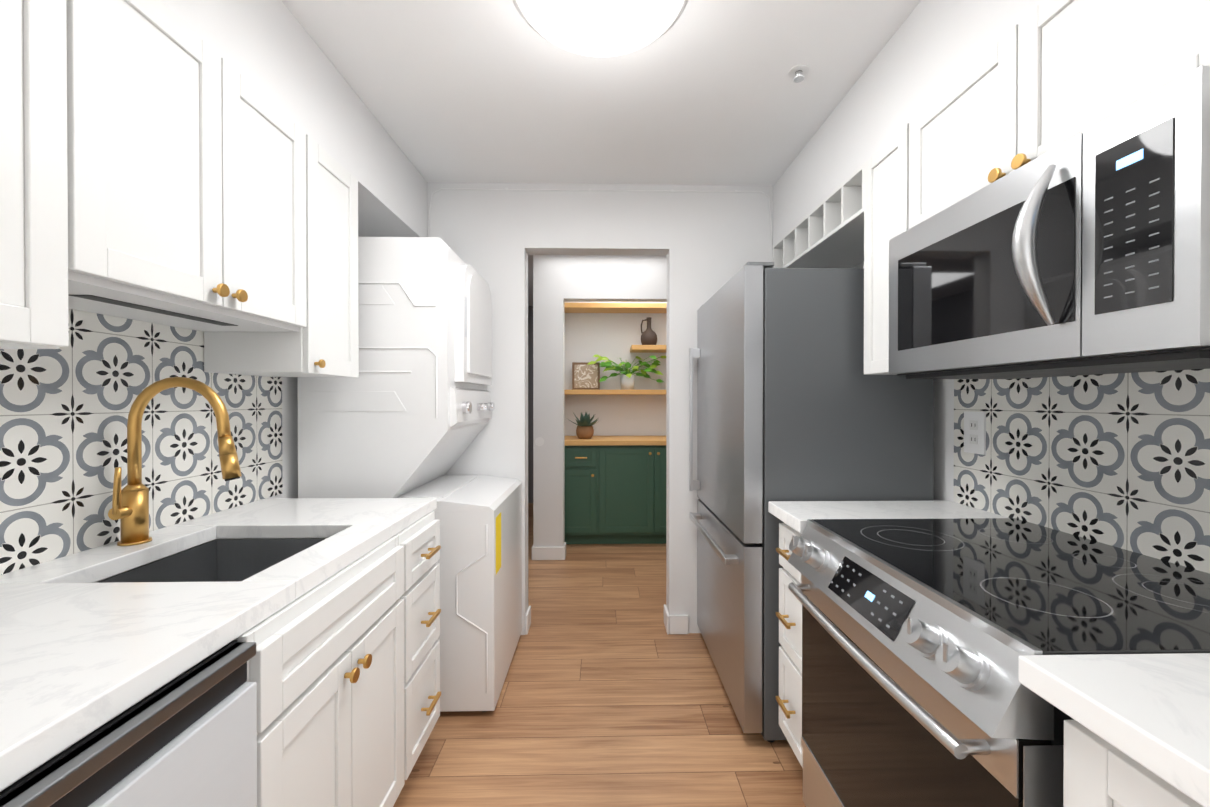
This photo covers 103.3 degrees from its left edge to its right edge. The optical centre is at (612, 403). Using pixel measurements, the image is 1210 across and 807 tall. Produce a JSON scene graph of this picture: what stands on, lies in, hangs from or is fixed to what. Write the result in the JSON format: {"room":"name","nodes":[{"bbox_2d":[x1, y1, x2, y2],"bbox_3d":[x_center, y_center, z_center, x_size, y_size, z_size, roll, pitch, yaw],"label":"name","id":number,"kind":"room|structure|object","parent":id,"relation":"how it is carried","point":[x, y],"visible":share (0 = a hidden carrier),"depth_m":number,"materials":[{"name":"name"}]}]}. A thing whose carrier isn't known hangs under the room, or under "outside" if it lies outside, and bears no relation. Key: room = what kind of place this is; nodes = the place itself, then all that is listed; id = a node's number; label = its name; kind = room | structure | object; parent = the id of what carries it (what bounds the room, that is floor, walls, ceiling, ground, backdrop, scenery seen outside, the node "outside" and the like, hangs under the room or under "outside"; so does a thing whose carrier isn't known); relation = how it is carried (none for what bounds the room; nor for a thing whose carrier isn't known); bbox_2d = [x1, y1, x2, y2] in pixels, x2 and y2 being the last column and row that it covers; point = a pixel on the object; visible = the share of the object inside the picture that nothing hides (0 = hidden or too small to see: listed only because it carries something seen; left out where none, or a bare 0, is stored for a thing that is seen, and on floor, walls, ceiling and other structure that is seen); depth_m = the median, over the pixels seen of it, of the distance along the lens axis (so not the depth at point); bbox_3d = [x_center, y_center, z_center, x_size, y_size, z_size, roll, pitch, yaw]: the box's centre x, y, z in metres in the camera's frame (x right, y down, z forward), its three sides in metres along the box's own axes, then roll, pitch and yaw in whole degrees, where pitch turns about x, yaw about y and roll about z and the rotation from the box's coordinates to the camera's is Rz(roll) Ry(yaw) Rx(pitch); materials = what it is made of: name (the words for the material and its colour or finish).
{"room":"kitchen","nodes":[
{"label":"kitchen","id":0,"kind":"room"},
{"bbox_2d":[160,0,431,498],"bbox_3d":[-1.170,0.047,0.428,0.450,2.460,4.570,0,0,-1],"label":"wall","id":1,"kind":"structure","parent":0,"point":[262,40],"depth_m":1.65,"materials":[{"name":"paint"}]},
{"bbox_2d":[0,0,68,348],"bbox_3d":[-1.109,-0.473,0.578,0.326,0.758,0.517,0,0,-1],"label":"upper cabinet","id":2,"kind":"object","parent":1,"relation":"attached to","point":[33,197],"visible":1,"depth_m":0.78,"materials":[{"name":"white wood"}]},
{"bbox_2d":[0,309,282,574],"bbox_3d":[-1.265,0.043,0.080,0.004,0.647,3.620,0,0,-1],"label":"backsplash","id":3,"kind":"structure","parent":1,"relation":"attached to","point":[64,412],"depth_m":1.23,"materials":[{"name":"tile"}]},
{"bbox_2d":[66,0,306,326],"bbox_3d":[-1.108,-0.547,1.177,0.353,0.616,0.674,0,0,-1],"label":"upper cabinet","id":4,"kind":"object","parent":1,"relation":"attached to","point":[186,154],"visible":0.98,"depth_m":1.06,"materials":[{"name":"white wood"}]},
{"bbox_2d":[68,270,298,331],"bbox_3d":[-1.134,-0.234,1.178,0.302,0.023,0.669,0,0,-1],"label":"under-cabinet light","id":5,"kind":"object","parent":4,"relation":"attached to","point":[89,293],"visible":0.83,"depth_m":1.14,"materials":[{"name":"white plastic"}]},
{"bbox_2d":[204,135,358,377],"bbox_3d":[-1.119,-0.478,1.677,0.353,0.760,0.320,0,0,-1],"label":"upper cabinet","id":6,"kind":"object","parent":1,"relation":"attached to","point":[324,342],"visible":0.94,"depth_m":1.61,"materials":[{"name":"white wood"}]},
{"bbox_2d":[532,545,565,559],"bbox_3d":[-0.513,1.204,3.849,0.268,0.105,0.017,0,0,-1],"label":"baseboard","id":7,"kind":"structure","parent":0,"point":[538,553],"depth_m":3.84,"materials":[{"name":"paint"}]},
{"bbox_2d":[393,503,805,806],"bbox_3d":[-0.112,1.292,2.183,4.440,0.050,8.020,0,0,-1],"label":"floor","id":8,"kind":"structure","parent":0,"point":[613,693],"depth_m":1.90,"materials":[{"name":"brown wood"}]},
{"bbox_2d":[0,640,256,806],"bbox_3d":[-0.935,0.841,0.517,0.670,0.871,0.600,0,0,-1],"label":"dishwasher","id":9,"kind":"object","parent":8,"relation":"on","point":[188,738],"visible":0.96,"depth_m":0.67,"materials":[{"name":"silver metal"}]},
{"bbox_2d":[95,536,404,806],"bbox_3d":[-0.937,0.836,1.131,0.693,0.873,0.616,0,0,-1],"label":"base cabinet","id":10,"kind":"object","parent":8,"relation":"on","point":[325,668],"visible":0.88,"depth_m":1.08,"materials":[{"name":"white wood"}]},
{"bbox_2d":[298,237,521,711],"bbox_3d":[-0.873,0.299,2.256,0.782,1.935,0.677,0,0,-1],"label":"laundry","id":11,"kind":"object","parent":8,"relation":"on","point":[407,413],"visible":0.73,"depth_m":1.93,"materials":[{"name":"white metal"}]},
{"bbox_2d":[394,512,440,779],"bbox_3d":[-0.943,0.834,1.598,0.702,0.873,0.313,0,0,-1],"label":"base cabinet","id":12,"kind":"object","parent":8,"relation":"on","point":[419,540],"visible":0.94,"depth_m":1.58,"materials":[{"name":"white wood"}]},
{"bbox_2d":[565,445,608,543],"bbox_3d":[-0.273,0.809,4.470,0.413,0.888,0.587,0,0,-1],"label":"base cabinet","id":13,"kind":"object","parent":8,"relation":"on","point":[586,467],"depth_m":4.18,"materials":[{"name":"green wood"}]},
{"bbox_2d":[609,445,665,543],"bbox_3d":[0.350,0.809,4.484,1.094,0.888,0.587,0,0,-1],"label":"base cabinet","id":14,"kind":"object","parent":8,"relation":"on","point":[615,494],"depth_m":4.19,"materials":[{"name":"green wood"}]},
{"bbox_2d":[564,436,665,445],"bbox_3d":[0.209,0.342,4.469,1.375,0.042,0.607,0,0,-1],"label":"countertop","id":15,"kind":"structure","parent":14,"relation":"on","point":[614,440],"depth_m":4.18,"materials":[{"name":"brown wood"}]},
{"bbox_2d":[569,411,598,438],"bbox_3d":[-0.250,0.193,4.375,0.350,0.254,0.337,0,0,-1],"label":"agave plant","id":16,"kind":"object","parent":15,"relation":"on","point":[584,429],"visible":1,"depth_m":4.33,"materials":[{"name":"green plant"}]},
{"bbox_2d":[776,523,802,767],"bbox_3d":[0.897,0.834,1.594,0.676,0.873,0.247,0,0,-1],"label":"base cabinet","id":17,"kind":"object","parent":8,"relation":"on","point":[789,697],"visible":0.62,"depth_m":1.61,"materials":[{"name":"white wood"}]},
{"bbox_2d":[768,501,1007,532],"bbox_3d":[0.902,0.375,1.606,0.667,0.040,0.278,0,0,-1],"label":"countertop","id":18,"kind":"structure","parent":17,"relation":"on","point":[795,515],"depth_m":1.59,"materials":[{"name":"stone"}]},
{"bbox_2d":[689,262,933,742],"bbox_3d":[0.798,0.372,2.195,0.759,1.790,0.870,0,0,-1],"label":"refrigerator","id":19,"kind":"object","parent":8,"relation":"on","point":[794,403],"visible":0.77,"depth_m":1.76,"materials":[{"name":"grey metal"}]},
{"bbox_2d":[788,518,1209,806],"bbox_3d":[0.879,0.798,1.083,0.734,0.890,0.768,0,0,-1],"label":"range","id":20,"kind":"object","parent":8,"relation":"on","point":[919,636],"visible":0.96,"depth_m":0.95,"materials":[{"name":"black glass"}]},
{"bbox_2d":[1063,720,1202,806],"bbox_3d":[0.940,0.841,0.409,0.640,0.872,0.516,0,0,-1],"label":"base cabinet","id":21,"kind":"object","parent":8,"relation":"on","point":[1099,771],"visible":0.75,"depth_m":0.58,"materials":[{"name":"white wood"}]},
{"bbox_2d":[1018,653,1209,806],"bbox_3d":[0.944,0.387,-0.487,0.673,0.040,2.366,0,0,-1],"label":"countertop","id":22,"kind":"structure","parent":21,"relation":"on","point":[1151,712],"depth_m":0.59,"materials":[{"name":"stone"}]},
{"bbox_3d":[-0.910,0.847,-0.741,0.666,0.873,1.912,0,0,-1],"label":"base cabinet","id":23,"kind":"object","parent":8,"relation":"on","visible":0},
{"bbox_2d":[0,498,436,791],"bbox_3d":[-0.941,0.384,0.042,0.640,0.040,3.505,0,0,-1],"label":"countertop","id":24,"kind":"structure","parent":23,"relation":"on","point":[83,654],"depth_m":0.84,"materials":[{"name":"stone"}]},
{"bbox_2d":[108,377,241,545],"bbox_3d":[-1.107,0.144,1.213,0.297,0.425,0.098,0,0,-1],"label":"faucet","id":25,"kind":"object","parent":24,"relation":"on","point":[130,506],"visible":1,"depth_m":1.22,"materials":[{"name":"gold metal"}]},
{"bbox_2d":[96,538,326,582],"bbox_3d":[-0.953,0.506,1.185,0.407,0.213,0.452,0,0,-1],"label":"sink","id":26,"kind":"object","parent":24,"relation":"in","point":[227,560],"visible":0.06,"depth_m":1.40,"materials":[{"name":"metal"}]},
{"bbox_2d":[432,182,767,634],"bbox_3d":[-0.063,0.034,2.677,1.860,2.460,0.120,0,0,-1],"label":"wall","id":27,"kind":"structure","parent":0,"point":[684,252],"depth_m":2.63,"materials":[{"name":"paint"}]},
{"bbox_2d":[525,606,530,626],"bbox_3d":[-1.344,1.211,2.723,1.759,0.105,0.013,0,0,-1],"label":"baseboard","id":28,"kind":"structure","parent":27,"relation":"attached to","point":[528,615],"depth_m":2.65,"materials":[{"name":"paint"}]},
{"bbox_2d":[535,437,543,445],"bbox_3d":[-0.583,0.307,3.844,0.072,0.072,0.006,0,0,-1],"label":"electrical outlet cover","id":29,"kind":"object","parent":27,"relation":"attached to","point":[539,441],"visible":1,"depth_m":3.84,"materials":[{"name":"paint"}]},
{"bbox_2d":[428,188,771,243],"bbox_3d":[-0.059,-1.021,2.606,1.874,0.291,0.007,0,0,-1],"label":"crown molding","id":30,"kind":"structure","parent":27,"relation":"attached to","point":[671,190],"depth_m":2.60,"materials":[{"name":"paint"}]},
{"bbox_2d":[664,604,688,625],"bbox_3d":[1.136,1.211,2.777,1.679,0.105,0.013,0,0,-1],"label":"baseboard","id":31,"kind":"structure","parent":27,"relation":"attached to","point":[679,624],"depth_m":2.62,"materials":[{"name":"paint"}]},
{"bbox_2d":[282,0,920,305],"bbox_3d":[-0.112,-1.218,2.168,4.440,0.050,8.020,0,0,-1],"label":"ceiling","id":32,"kind":"structure","parent":0,"point":[705,92],"depth_m":1.80,"materials":[{"name":"paint"}]},
{"bbox_2d":[513,0,687,56],"bbox_3d":[-0.035,-1.143,1.360,0.518,0.090,0.518,0,0,-1],"label":"ceiling light","id":33,"kind":"object","parent":32,"relation":"attached to","point":[601,28],"visible":0.98,"depth_m":1.40,"materials":[{"name":"glass"}]},
{"bbox_2d":[788,64,808,82],"bbox_3d":[0.668,-1.176,1.715,0.070,0.030,0.070,0,0,-1],"label":"sprinkler","id":34,"kind":"object","parent":32,"relation":"attached to","point":[797,73],"visible":1,"depth_m":1.71,"materials":[{"name":"paint"}]},
{"bbox_2d":[564,390,665,394],"bbox_3d":[0.205,-0.108,4.631,1.375,0.045,0.278,0,0,-1],"label":"floating shelf","id":35,"kind":"object","parent":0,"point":[614,392],"visible":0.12,"depth_m":4.49,"materials":[{"name":"brown wood"}]},
{"bbox_2d":[572,362,599,389],"bbox_3d":[-0.257,-0.267,4.696,0.270,0.270,0.032,0,0,-1],"label":"picture frame","id":36,"kind":"object","parent":35,"relation":"on","point":[585,376],"visible":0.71,"depth_m":4.68,"materials":[{"name":"brown wood"}]},
{"bbox_2d":[587,355,665,389],"bbox_3d":[0.145,-0.298,4.596,0.787,0.334,0.296,0,0,-1],"label":"pothos plant","id":37,"kind":"object","parent":35,"relation":"on","point":[627,380],"visible":0.96,"depth_m":4.58,"materials":[{"name":"green plant"}]},
{"bbox_2d":[564,303,666,312],"bbox_3d":[0.205,-0.920,4.627,1.375,0.045,0.278,0,0,-1],"label":"floating shelf","id":38,"kind":"object","parent":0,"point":[615,307],"visible":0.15,"depth_m":4.51,"materials":[{"name":"brown wood"}]},
{"bbox_2d":[630,345,665,352],"bbox_3d":[0.536,-0.528,4.636,0.713,0.045,0.278,0,0,-1],"label":"floating shelf","id":39,"kind":"object","parent":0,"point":[647,348],"visible":0.48,"depth_m":4.50,"materials":[{"name":"brown wood"}]},
{"bbox_2d":[641,317,656,344],"bbox_3d":[0.354,-0.690,4.622,0.162,0.277,0.160,0,0,-1],"label":"jug vase","id":40,"kind":"object","parent":39,"relation":"on","point":[648,336],"visible":0.92,"depth_m":4.57,"materials":[{"name":"ceramic"}]},
{"bbox_2d":[768,0,1042,501],"bbox_3d":[1.150,0.047,0.478,0.470,2.460,4.570,0,0,-1],"label":"wall","id":41,"kind":"structure","parent":0,"point":[939,40],"depth_m":1.62,"materials":[{"name":"paint"}]},
{"bbox_2d":[772,164,863,267],"bbox_3d":[1.055,-0.775,2.170,0.334,0.173,0.920,0,0,-1],"label":"cubby shelf","id":42,"kind":"object","parent":41,"relation":"attached to","point":[827,231],"visible":0.42,"depth_m":2.12,"materials":[{"name":"white wood"}]},
{"bbox_2d":[864,124,908,374],"bbox_3d":[1.065,-0.480,1.586,0.339,0.756,0.244,0,0,-1],"label":"upper cabinet","id":43,"kind":"object","parent":41,"relation":"attached to","point":[886,192],"visible":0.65,"depth_m":1.60,"materials":[{"name":"white wood"}]},
{"bbox_2d":[909,0,1209,228],"bbox_3d":[1.063,-0.677,1.078,0.366,0.356,0.762,0,0,-1],"label":"upper cabinet","id":44,"kind":"object","parent":41,"relation":"attached to","point":[1043,77],"visible":0.75,"depth_m":1.01,"materials":[{"name":"white wood"}]},
{"bbox_2d":[889,66,1209,378],"bbox_3d":[1.004,-0.282,1.079,0.483,0.422,0.758,0,0,-1],"label":"microwave","id":45,"kind":"object","parent":44,"relation":"attached to","point":[1086,252],"visible":1,"depth_m":0.88,"materials":[{"name":"silver metal"}]},
{"bbox_2d":[954,369,1209,573],"bbox_3d":[1.273,0.123,0.028,0.004,0.487,3.405,0,0,-1],"label":"backsplash","id":46,"kind":"structure","parent":41,"relation":"attached to","point":[1120,460],"depth_m":1.22,"materials":[{"name":"tile"}]},
{"bbox_2d":[964,411,985,454],"bbox_3d":[1.232,0.099,1.630,0.007,0.142,0.090,0,0,-1],"label":"electrical outlet plate","id":47,"kind":"object","parent":46,"relation":"attached to","point":[974,432],"visible":1,"depth_m":1.62,"materials":[{"name":"paint"}]}
]}

